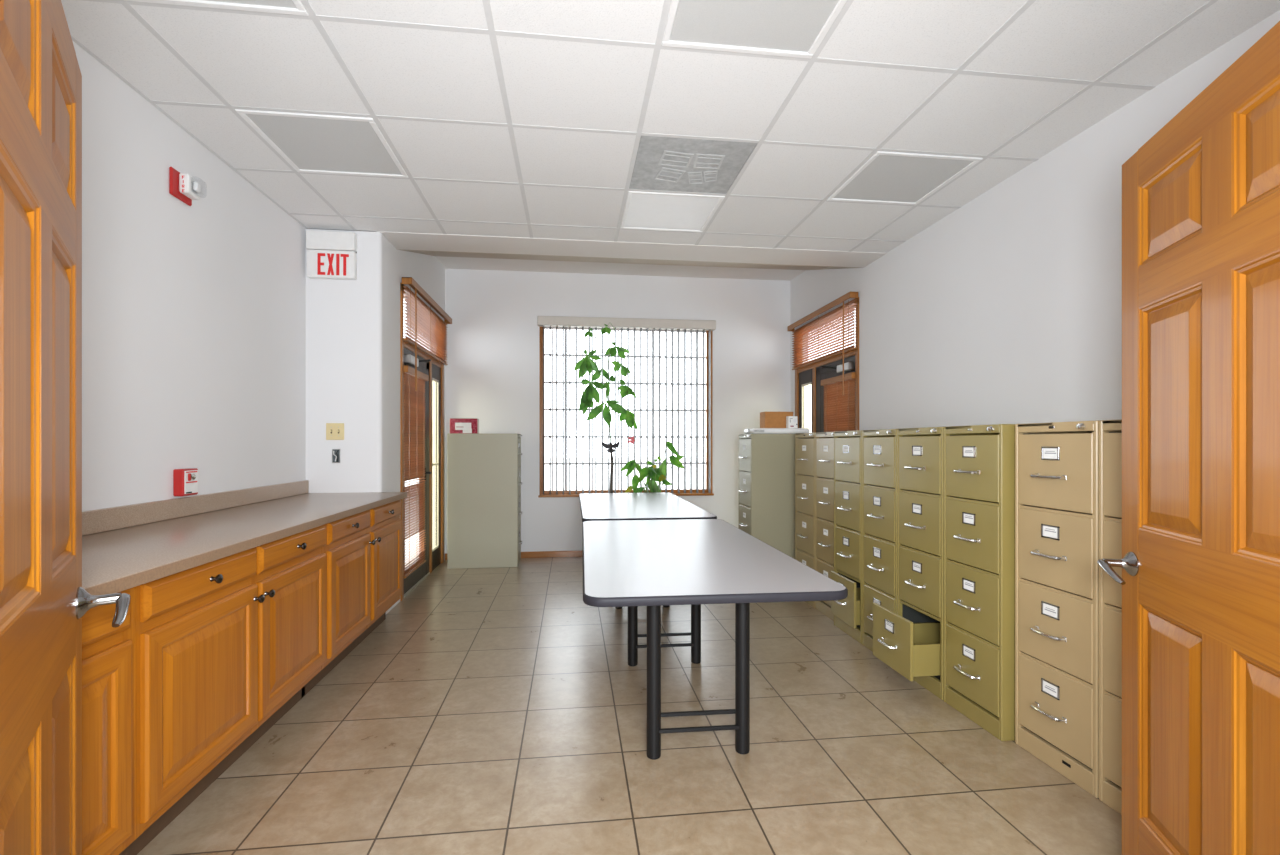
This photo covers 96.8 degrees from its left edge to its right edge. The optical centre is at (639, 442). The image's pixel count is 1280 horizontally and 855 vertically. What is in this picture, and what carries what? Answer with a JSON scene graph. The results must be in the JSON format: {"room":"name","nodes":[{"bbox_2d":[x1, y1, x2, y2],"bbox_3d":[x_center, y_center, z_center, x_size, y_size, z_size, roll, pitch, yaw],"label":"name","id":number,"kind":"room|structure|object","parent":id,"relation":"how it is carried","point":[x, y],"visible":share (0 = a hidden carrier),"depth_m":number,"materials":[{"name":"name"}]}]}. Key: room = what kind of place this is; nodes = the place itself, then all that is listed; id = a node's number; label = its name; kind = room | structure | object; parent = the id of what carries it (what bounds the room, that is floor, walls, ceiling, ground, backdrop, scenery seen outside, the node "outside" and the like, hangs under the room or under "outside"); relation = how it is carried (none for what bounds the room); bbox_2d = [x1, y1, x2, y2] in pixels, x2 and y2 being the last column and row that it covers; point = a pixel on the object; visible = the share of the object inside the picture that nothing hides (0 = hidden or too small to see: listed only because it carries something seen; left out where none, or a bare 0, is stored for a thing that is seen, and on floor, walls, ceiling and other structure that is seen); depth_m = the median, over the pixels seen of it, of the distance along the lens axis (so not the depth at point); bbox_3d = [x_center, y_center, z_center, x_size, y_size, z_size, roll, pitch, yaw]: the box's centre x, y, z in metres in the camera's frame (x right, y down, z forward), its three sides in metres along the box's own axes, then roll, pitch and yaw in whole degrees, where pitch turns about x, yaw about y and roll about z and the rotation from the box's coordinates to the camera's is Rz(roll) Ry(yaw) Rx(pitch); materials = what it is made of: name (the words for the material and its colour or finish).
{"room":"back office","nodes":[
{"label":"back office","id":0,"kind":"room"},
{"bbox_2d":[72,40,305,510],"bbox_3d":[-2.175,-0.153,2.080,0.150,2.793,3.750,0,0,-7],"label":"wall","id":1,"kind":"structure","parent":0,"point":[194,316],"depth_m":2.63,"materials":[{"name":"paint"}]},
{"bbox_2d":[173,468,197,495],"bbox_3d":[-2.142,0.185,2.688,0.059,0.126,0.110,0,0,-7],"label":"station","id":2,"kind":"object","parent":1,"relation":"attached to","point":[185,481],"visible":1,"depth_m":2.65,"materials":[{"name":"red plastic"}]},
{"bbox_2d":[169,167,206,205],"bbox_3d":[-2.122,-1.206,2.679,0.097,0.128,0.144,0,0,-7],"label":"fire alarm strobe","id":3,"kind":"object","parent":1,"relation":"attached to","point":[182,186],"visible":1,"depth_m":2.65,"materials":[{"name":"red plastic"}]},
{"bbox_2d":[82,480,308,535],"bbox_3d":[-2.099,0.303,2.178,0.021,0.090,3.567,0,0,-7],"label":"backsplash","id":4,"kind":"structure","parent":1,"relation":"attached to","point":[112,518],"depth_m":2.64,"materials":[{"name":"laminate"}]},
{"bbox_2d":[306,228,387,613],"bbox_3d":[-2.160,-0.153,4.045,0.650,2.793,0.150,0,0,-7],"label":"wall","id":5,"kind":"structure","parent":0,"point":[347,320],"depth_m":3.99,"materials":[{"name":"paint"}]},
{"bbox_2d":[306,230,356,279],"bbox_3d":[-2.135,-1.301,3.941,0.321,0.318,0.061,0,0,-7],"label":"exit sign","id":6,"kind":"object","parent":5,"relation":"attached to","point":[330,254],"visible":1,"depth_m":3.92,"materials":[{"name":"white plastic"}]},
{"bbox_2d":[326,423,343,439],"bbox_3d":[-2.130,-0.080,3.965,0.120,0.118,0.016,0,0,-7],"label":"switch plate","id":7,"kind":"object","parent":5,"relation":"attached to","point":[334,431],"visible":1,"depth_m":3.97,"materials":[{"name":"beige plastic"}]},
{"bbox_2d":[332,449,339,462],"bbox_3d":[-2.125,0.091,3.969,0.054,0.098,0.013,0,0,-7],"label":"outlet box","id":8,"kind":"object","parent":5,"relation":"attached to","point":[335,452],"visible":1,"depth_m":3.97,"materials":[{"name":"metal"}]},
{"bbox_2d":[388,240,444,611],"bbox_3d":[-1.994,-0.357,5.173,0.050,3.200,2.050,0,0,-7],"label":"wall","id":9,"kind":"structure","parent":0,"point":[427,271],"depth_m":4.41,"materials":[{"name":"paint"}]},
{"bbox_2d":[404,365,428,577],"bbox_3d":[-1.912,0.231,4.844,0.052,1.695,0.664,0,0,-7],"label":"door blind","id":10,"kind":"object","parent":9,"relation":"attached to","point":[414,401],"visible":0.96,"depth_m":4.80,"materials":[{"name":"brown wood"}]},
{"bbox_2d":[400,282,443,600],"bbox_3d":[-1.948,-0.009,5.204,0.149,2.505,1.490,0,0,-7],"label":"door","id":11,"kind":"structure","parent":9,"relation":"in","point":[426,364],"depth_m":5.36,"materials":[{"name":"brown wood"}]},
{"bbox_2d":[402,277,451,390],"bbox_3d":[-1.919,-0.862,5.205,0.080,0.880,1.515,0,0,-7],"label":"blind","id":12,"kind":"object","parent":9,"relation":"attached to","point":[420,318],"visible":1,"depth_m":5.00,"materials":[{"name":"brown wood"}]},
{"bbox_2d":[432,269,807,552],"bbox_3d":[-0.154,-0.357,6.352,4.185,3.200,0.150,0,0,-7],"label":"wall","id":13,"kind":"structure","parent":0,"point":[492,369],"depth_m":6.20,"materials":[{"name":"paint"}]},
{"bbox_2d":[445,550,581,559],"bbox_3d":[-0.174,1.209,6.267,3.825,0.068,0.014,0,0,-7],"label":"baseboard","id":14,"kind":"structure","parent":13,"relation":"attached to","point":[578,553],"depth_m":6.16,"materials":[{"name":"brown wood"}]},
{"bbox_2d":[538,327,713,497],"bbox_3d":[-0.145,-0.363,6.342,1.944,1.907,0.172,0,0,-7],"label":"window","id":15,"kind":"structure","parent":13,"relation":"in","point":[546,492],"depth_m":6.33,"materials":[{"name":"brown wood"}]},
{"bbox_2d":[537,316,715,494],"bbox_3d":[-0.131,-0.401,6.229,1.956,1.919,0.099,0,0,-7],"label":"vertical blind","id":16,"kind":"object","parent":15,"relation":"attached to","point":[542,321],"visible":0.8,"depth_m":6.23,"materials":[{"name":"plastic"}]},
{"bbox_2d":[137,527,1121,854],"bbox_3d":[0.227,1.303,2.294,13.000,0.120,13.500,0,0,-7],"label":"floor","id":17,"kind":"structure","parent":0,"point":[489,711],"depth_m":2.29,"materials":[{"name":"tile"}]},
{"bbox_2d":[82,587,134,854],"bbox_3d":[-1.608,0.815,0.985,0.652,0.856,1.130,0,0,-7],"label":"base cabinet","id":18,"kind":"object","parent":17,"relation":"on","point":[108,652],"visible":0.35,"depth_m":1.47,"materials":[{"name":"brown wood"}]},
{"bbox_2d":[82,480,406,594],"bbox_3d":[-1.775,0.322,2.220,0.675,0.128,3.572,0,0,-7],"label":"countertop","id":19,"kind":"structure","parent":18,"relation":"on","point":[125,547],"depth_m":2.31,"materials":[{"name":"laminate"}]},
{"bbox_2d":[119,524,325,854],"bbox_3d":[-1.749,0.815,2.152,0.652,0.856,1.220,0,0,-7],"label":"base cabinet","id":20,"kind":"object","parent":17,"relation":"on","point":[226,647],"visible":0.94,"depth_m":1.93,"materials":[{"name":"brown wood"}]},
{"bbox_2d":[303,500,401,696],"bbox_3d":[-1.897,0.815,3.373,0.652,0.856,1.238,0,0,-7],"label":"base cabinet","id":21,"kind":"object","parent":17,"relation":"on","point":[363,550],"visible":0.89,"depth_m":3.23,"materials":[{"name":"brown wood"}]},
{"bbox_2d":[447,433,522,568],"bbox_3d":[-1.567,0.575,5.834,0.718,1.337,0.380,0,0,-7],"label":"filing cabinet","id":22,"kind":"object","parent":17,"relation":"on","point":[484,483],"visible":1,"depth_m":5.64,"materials":[{"name":"metal"}]},
{"bbox_2d":[450,418,478,433],"bbox_3d":[-1.764,-0.170,5.712,0.268,0.150,0.107,0,0,-7],"label":"carton","id":23,"kind":"object","parent":22,"relation":"on","point":[457,425],"visible":0.95,"depth_m":5.66,"materials":[{"name":"cardboard"}]},
{"bbox_2d":[574,324,637,492],"bbox_3d":[-0.348,-0.013,5.926,0.676,2.512,0.289,0,0,-12],"label":"potted tree","id":24,"kind":"object","parent":17,"relation":"on","point":[586,364],"visible":0.86,"depth_m":5.89,"materials":[{"name":"green plant"}]},
{"bbox_2d":[601,442,619,452],"bbox_3d":[-0.302,0.044,5.896,0.197,0.113,0.040,0,0,-7],"label":"ornament","id":25,"kind":"object","parent":24,"relation":"attached to","point":[610,446],"visible":1,"depth_m":5.89,"materials":[{"name":"black metal"}]},
{"bbox_2d":[579,492,716,608],"bbox_3d":[-0.036,0.873,4.765,0.926,0.740,1.946,0,0,-7],"label":"table","id":26,"kind":"object","parent":17,"relation":"on","point":[662,505],"visible":0.7,"depth_m":4.43,"materials":[{"name":"grey laminate"}]},
{"bbox_2d":[620,436,684,492],"bbox_3d":[0.133,0.586,6.009,0.711,1.315,0.340,0,0,-7],"label":"potted plant","id":27,"kind":"object","parent":17,"relation":"on","point":[655,474],"visible":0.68,"depth_m":5.98,"materials":[{"name":"green plant"}]},
{"bbox_2d":[582,519,847,759],"bbox_3d":[0.179,0.873,2.802,0.921,0.740,1.851,0,0,-6],"label":"table","id":28,"kind":"object","parent":17,"relation":"on","point":[653,564],"visible":1,"depth_m":2.26,"materials":[{"name":"grey laminate"}]},
{"bbox_2d":[739,434,794,558],"bbox_3d":[1.249,0.582,5.086,0.718,1.322,0.380,0,0,-7],"label":"filing cabinet","id":29,"kind":"object","parent":17,"relation":"on","point":[766,461],"visible":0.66,"depth_m":4.89,"materials":[{"name":"metal"}]},
{"bbox_2d":[744,428,809,433],"bbox_3d":[1.210,-0.104,5.079,0.532,0.050,0.304,0,0,-7],"label":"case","id":30,"kind":"object","parent":29,"relation":"on","point":[751,430],"visible":0.9,"depth_m":4.94,"materials":[{"name":"metal"}]},
{"bbox_2d":[760,412,792,427],"bbox_3d":[1.230,-0.205,5.123,0.262,0.149,0.142,0,0,-7],"label":"cardboard box","id":31,"kind":"object","parent":30,"relation":"on","point":[767,419],"visible":0.72,"depth_m":5.05,"materials":[{"name":"brown cardboard"}]},
{"bbox_2d":[786,416,797,427],"bbox_3d":[1.340,-0.183,5.011,0.084,0.105,0.057,0,0,-7],"label":"carton","id":32,"kind":"object","parent":30,"relation":"on","point":[791,421],"visible":0.9,"depth_m":4.98,"materials":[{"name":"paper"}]},
{"bbox_2d":[795,432,815,607],"bbox_3d":[1.589,0.582,4.484,0.679,1.322,0.377,0,0,-7],"label":"filing cabinet","id":33,"kind":"object","parent":17,"relation":"on","point":[804,442],"visible":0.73,"depth_m":4.43,"materials":[{"name":"metal"}]},
{"bbox_2d":[815,432,833,620],"bbox_3d":[1.632,0.582,4.106,0.674,1.322,0.373,0,0,-7],"label":"filing cabinet","id":34,"kind":"object","parent":17,"relation":"on","point":[824,441],"visible":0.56,"depth_m":4.10,"materials":[{"name":"metal"}]},
{"bbox_2d":[831,430,861,643],"bbox_3d":[1.636,0.582,3.726,0.732,1.322,0.373,0,0,-7],"label":"filing cabinet","id":35,"kind":"object","parent":17,"relation":"on","point":[847,612],"visible":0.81,"depth_m":3.65,"materials":[{"name":"green metal"}]},
{"bbox_2d":[862,429,896,651],"bbox_3d":[1.698,0.582,3.352,0.698,1.322,0.375,0,0,-7],"label":"filing cabinet","id":36,"kind":"object","parent":17,"relation":"on","point":[879,447],"visible":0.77,"depth_m":3.31,"materials":[{"name":"green metal"}]},
{"bbox_2d":[873,427,943,699],"bbox_3d":[1.667,0.582,2.959,0.846,1.322,0.387,0,0,-7],"label":"filing cabinet","id":37,"kind":"object","parent":17,"relation":"on","point":[910,641],"visible":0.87,"depth_m":2.89,"materials":[{"name":"green metal"}]},
{"bbox_2d":[944,424,1014,740],"bbox_3d":[1.786,0.582,2.585,0.688,1.322,0.375,0,0,-7],"label":"filing cabinet","id":38,"kind":"object","parent":17,"relation":"on","point":[979,460],"visible":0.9,"depth_m":2.48,"materials":[{"name":"green metal"}]},
{"bbox_2d":[1015,420,1099,797],"bbox_3d":[1.853,0.582,2.202,0.637,1.322,0.371,0,0,-7],"label":"filing cabinet","id":39,"kind":"object","parent":17,"relation":"on","point":[1057,463],"visible":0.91,"depth_m":2.15,"materials":[{"name":"beige metal"}]},
{"bbox_2d":[1099,419,1121,814],"bbox_3d":[1.895,0.582,1.825,0.632,1.322,0.378,0,0,-7],"label":"filing cabinet","id":40,"kind":"object","parent":17,"relation":"on","point":[1110,431],"visible":0.13,"depth_m":1.94,"materials":[{"name":"beige metal"}]},
{"bbox_2d":[1097,21,1279,854],"bbox_3d":[1.264,0.222,1.214,0.206,2.018,0.810,0,0,17],"label":"door","id":41,"kind":"structure","parent":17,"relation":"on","point":[1199,563],"depth_m":1.26,"materials":[{"name":"brown wood"}]},
{"bbox_2d":[61,0,1279,280],"bbox_3d":[0.002,-1.773,3.385,4.685,0.568,5.820,0,0,-7],"label":"ceiling","id":42,"kind":"structure","parent":0,"point":[515,128],"depth_m":2.45,"materials":[{"name":"tile"}]},
{"bbox_2d":[125,0,308,15],"bbox_3d":[-1.409,-1.528,1.653,0.586,0.084,0.586,0,0,-7],"label":"ceiling light","id":43,"kind":"object","parent":42,"relation":"attached to","point":[292,7],"visible":0.97,"depth_m":1.93,"materials":[{"name":"white plastic"}]},
{"bbox_2d":[235,109,407,177],"bbox_3d":[-1.555,-1.528,2.864,0.586,0.084,0.586,0,0,-7],"label":"ceiling light","id":44,"kind":"object","parent":42,"relation":"attached to","point":[310,143],"visible":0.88,"depth_m":2.83,"materials":[{"name":"white plastic"}]},
{"bbox_2d":[620,191,724,232],"bbox_3d":[0.188,-1.528,3.688,0.586,0.084,0.586,0,0,-7],"label":"ceiling light","id":45,"kind":"object","parent":42,"relation":"attached to","point":[656,211],"visible":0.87,"depth_m":3.66,"materials":[{"name":"white plastic"}]},
{"bbox_2d":[629,136,756,193],"bbox_3d":[0.261,-1.496,3.083,0.582,0.010,0.582,0,0,-7],"label":"ceiling vent","id":46,"kind":"object","parent":42,"relation":"in","point":[661,163],"visible":1,"depth_m":3.05,"materials":[{"name":"white metal"}]},
{"bbox_2d":[662,0,846,58],"bbox_3d":[0.406,-1.528,1.872,0.586,0.084,0.586,0,0,-7],"label":"ceiling light","id":47,"kind":"object","parent":42,"relation":"attached to","point":[788,28],"visible":0.94,"depth_m":2.03,"materials":[{"name":"white plastic"}]},
{"bbox_2d":[827,151,982,204],"bbox_3d":[1.471,-1.528,3.229,0.586,0.084,0.586,0,0,-7],"label":"ceiling light","id":48,"kind":"object","parent":42,"relation":"attached to","point":[899,178],"visible":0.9,"depth_m":3.19,"materials":[{"name":"white plastic"}]},
{"bbox_2d":[790,10,1279,429],"bbox_3d":[2.046,-0.357,3.696,0.050,3.200,5.951,0,0,-6],"label":"wall","id":49,"kind":"structure","parent":0,"point":[1006,308],"depth_m":3.15,"materials":[{"name":"paint"}]},
{"bbox_2d":[788,291,857,394],"bbox_3d":[1.764,-0.862,5.615,0.080,0.880,1.474,0,0,-6],"label":"blind","id":50,"kind":"object","parent":49,"relation":"attached to","point":[807,332],"visible":1,"depth_m":5.46,"materials":[{"name":"brown wood"}]},
{"bbox_2d":[795,297,858,432],"bbox_3d":[1.791,-0.009,5.620,0.149,2.505,1.450,0,0,-6],"label":"door","id":51,"kind":"structure","parent":49,"relation":"in","point":[812,374],"depth_m":5.70,"materials":[{"name":"brown wood"}]},
{"bbox_2d":[821,372,854,431],"bbox_3d":[1.836,0.231,5.271,0.052,1.695,0.646,0,0,-6],"label":"door blind","id":52,"kind":"object","parent":51,"relation":"attached to","point":[839,409],"visible":0.26,"depth_m":5.23,"materials":[{"name":"brown wood"}]},
{"bbox_3d":[0.292,-0.223,0.564,4.685,2.933,0.150,0,0,-7],"label":"wall","id":53,"kind":"structure","parent":0,"visible":0},
{"bbox_2d":[0,0,130,854],"bbox_3d":[-0.959,0.222,0.887,0.206,2.018,0.810,0,0,-39],"label":"door","id":54,"kind":"structure","parent":53,"relation":"in","point":[44,602],"depth_m":0.87,"materials":[{"name":"brown wood"}]},
{"label":"outside","id":55,"kind":"structure","parent":0,"visible":0},
{"bbox_2d":[405,457,701,523],"bbox_3d":[-2.634,1.418,21.842,60.000,0.250,56.000,0,0,-7],"label":"ground","id":56,"kind":"structure","parent":55,"point":[560,460],"depth_m":22.60,"materials":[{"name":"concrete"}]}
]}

